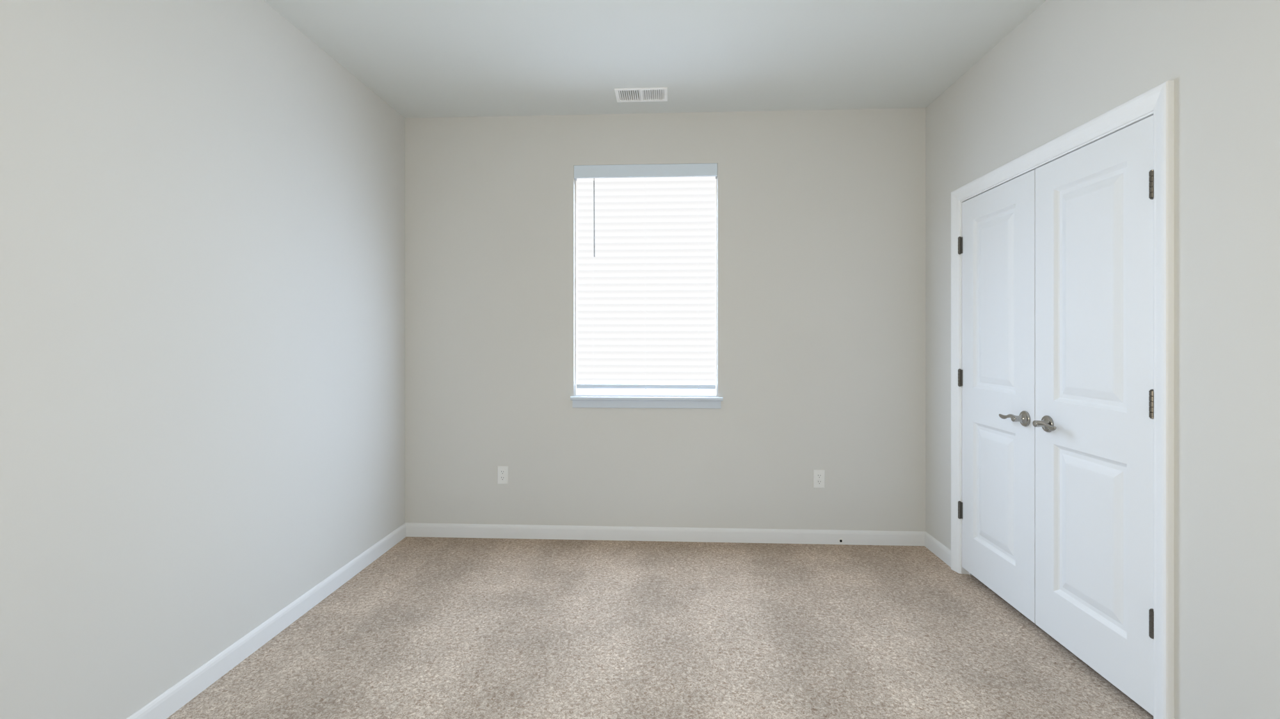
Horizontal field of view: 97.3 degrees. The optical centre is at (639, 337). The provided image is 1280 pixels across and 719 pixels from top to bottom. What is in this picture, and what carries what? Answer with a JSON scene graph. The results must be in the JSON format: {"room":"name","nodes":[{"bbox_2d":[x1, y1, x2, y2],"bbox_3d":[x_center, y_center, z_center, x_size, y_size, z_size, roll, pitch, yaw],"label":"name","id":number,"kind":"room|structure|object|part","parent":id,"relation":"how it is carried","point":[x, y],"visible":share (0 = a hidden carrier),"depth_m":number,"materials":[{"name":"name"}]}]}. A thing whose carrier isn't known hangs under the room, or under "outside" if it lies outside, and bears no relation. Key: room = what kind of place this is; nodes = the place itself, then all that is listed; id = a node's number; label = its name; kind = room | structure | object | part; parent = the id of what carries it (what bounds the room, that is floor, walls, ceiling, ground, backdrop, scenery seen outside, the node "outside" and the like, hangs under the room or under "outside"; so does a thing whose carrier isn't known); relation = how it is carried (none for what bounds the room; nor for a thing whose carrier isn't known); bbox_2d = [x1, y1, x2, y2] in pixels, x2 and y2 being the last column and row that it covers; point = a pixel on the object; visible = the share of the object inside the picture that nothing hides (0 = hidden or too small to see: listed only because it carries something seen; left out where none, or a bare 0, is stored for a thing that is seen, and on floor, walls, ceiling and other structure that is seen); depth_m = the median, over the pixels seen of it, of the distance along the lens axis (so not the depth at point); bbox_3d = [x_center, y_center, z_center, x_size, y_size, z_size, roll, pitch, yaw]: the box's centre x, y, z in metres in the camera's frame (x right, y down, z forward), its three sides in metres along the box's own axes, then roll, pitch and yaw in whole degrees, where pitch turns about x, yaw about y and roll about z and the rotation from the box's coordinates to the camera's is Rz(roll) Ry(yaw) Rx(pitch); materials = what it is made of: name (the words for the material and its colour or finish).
{"room":"empty bedroom","nodes":[
{"label":"empty bedroom","id":0,"kind":"room"},
{"bbox_2d":[0,0,405,718],"bbox_3d":[-1.737,-0.070,1.243,0.150,2.740,4.910,0,0,3],"label":"wall","id":1,"kind":"structure","parent":0,"point":[202,208],"depth_m":1.97,"materials":[{"name":"beige paint"}]},
{"bbox_2d":[126,522,1174,718],"bbox_3d":[0.002,1.256,1.156,3.332,0.087,4.910,0,0,3],"label":"baseboard","id":2,"kind":"structure","parent":1,"relation":"attached to","point":[163,706],"depth_m":3.53,"materials":[{"name":"white wood"}]},
{"bbox_2d":[263,0,1045,118],"bbox_3d":[0.386,-1.470,1.137,4.402,0.060,5.210,0,0,3],"label":"ceiling","id":3,"kind":"structure","parent":0,"point":[423,58],"depth_m":2.81,"materials":[{"name":"white paint"}]},
{"bbox_2d":[614,87,667,102],"bbox_3d":[0.009,-1.443,3.334,0.306,0.019,0.180,0,0,3],"label":"vent register","id":4,"kind":"object","parent":3,"relation":"attached to","point":[642,97],"depth_m":3.33,"materials":[{"name":"white metal"}]},
{"bbox_2d":[166,536,1153,718],"bbox_3d":[0.386,1.330,1.137,4.402,0.060,5.210,0,0,3],"label":"floor","id":5,"kind":"structure","parent":0,"point":[432,628],"depth_m":2.38,"materials":[{"name":"beige carpet"}]},
{"bbox_2d":[405,108,925,531],"bbox_3d":[0.113,-0.070,3.684,3.602,2.740,0.150,0,0,3],"label":"wall","id":6,"kind":"structure","parent":0,"point":[820,214],"depth_m":3.60,"materials":[{"name":"beige paint"}]},
{"bbox_2d":[497,466,508,484],"bbox_3d":[-0.891,0.892,3.655,0.070,0.115,0.009,0,0,3],"label":"outlet","id":7,"kind":"object","parent":6,"relation":"attached to","point":[502,472],"visible":1,"depth_m":3.65,"materials":[{"name":"white plastic"}]},
{"bbox_2d":[576,176,716,396],"bbox_3d":[0.038,-0.368,3.694,0.923,1.492,0.138,0,0,3],"label":"window blind","id":8,"kind":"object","parent":6,"relation":"in","point":[646,301],"depth_m":3.65,"materials":[{"name":"white plastic"}]},
{"bbox_2d":[574,163,717,389],"bbox_3d":[0.035,-0.390,3.646,0.919,1.446,0.074,0,0,3],"label":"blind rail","id":9,"kind":"object","parent":8,"relation":"attached to","point":[703,169],"visible":1,"depth_m":3.61,"materials":[{"name":"white plastic"}]},
{"bbox_2d":[593,177,595,257],"bbox_3d":[-0.295,-0.782,3.632,0.009,0.520,0.010,0,0,3],"label":"blind wand","id":10,"kind":"object","parent":9,"relation":"hanging from","point":[594,178],"visible":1,"depth_m":3.63,"materials":[{"name":"grey plastic"}]},
{"bbox_2d":[570,394,722,408],"bbox_3d":[0.042,0.414,3.638,0.969,0.072,0.119,0,0,3],"label":"window sill","id":11,"kind":"structure","parent":6,"relation":"attached to","point":[703,402],"depth_m":3.60,"materials":[{"name":"white wood"}]},
{"bbox_2d":[813,469,824,488],"bbox_3d":[1.131,0.892,3.554,0.070,0.115,0.009,0,0,3],"label":"outlet","id":12,"kind":"object","parent":6,"relation":"attached to","point":[818,475],"visible":1,"depth_m":3.55,"materials":[{"name":"white plastic"}]},
{"bbox_2d":[838,538,843,543],"bbox_3d":[1.261,1.276,3.536,0.032,0.032,0.005,0,0,3],"label":"port","id":13,"kind":"object","parent":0,"point":[840,541],"depth_m":3.54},
{"bbox_2d":[925,0,1279,718],"bbox_3d":[1.726,-0.070,1.070,0.120,2.740,4.910,0,0,3],"label":"wall","id":14,"kind":"structure","parent":0,"point":[1069,63],"depth_m":1.70,"materials":[{"name":"beige paint"}]},
{"bbox_2d":[951,80,1174,718],"bbox_3d":[1.796,0.267,2.479,0.120,2.067,1.270,0,0,3],"label":"door jamb","id":15,"kind":"structure","parent":14,"relation":"in","point":[964,571],"depth_m":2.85,"materials":[{"name":"white wood"}]},
{"bbox_2d":[961,115,1153,716],"bbox_3d":[1.727,0.259,2.483,0.094,2.002,1.224,0,0,3],"label":"closet door","id":16,"kind":"structure","parent":15,"relation":"attached to","point":[1057,256],"depth_m":2.27,"materials":[{"name":"white wood"}]},
{"bbox_3d":[1.709,0.366,2.472,0.059,0.071,0.391,0,0,3],"label":"handle","id":17,"kind":"part","parent":16,"relation":"part of","materials":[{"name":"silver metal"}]}
]}

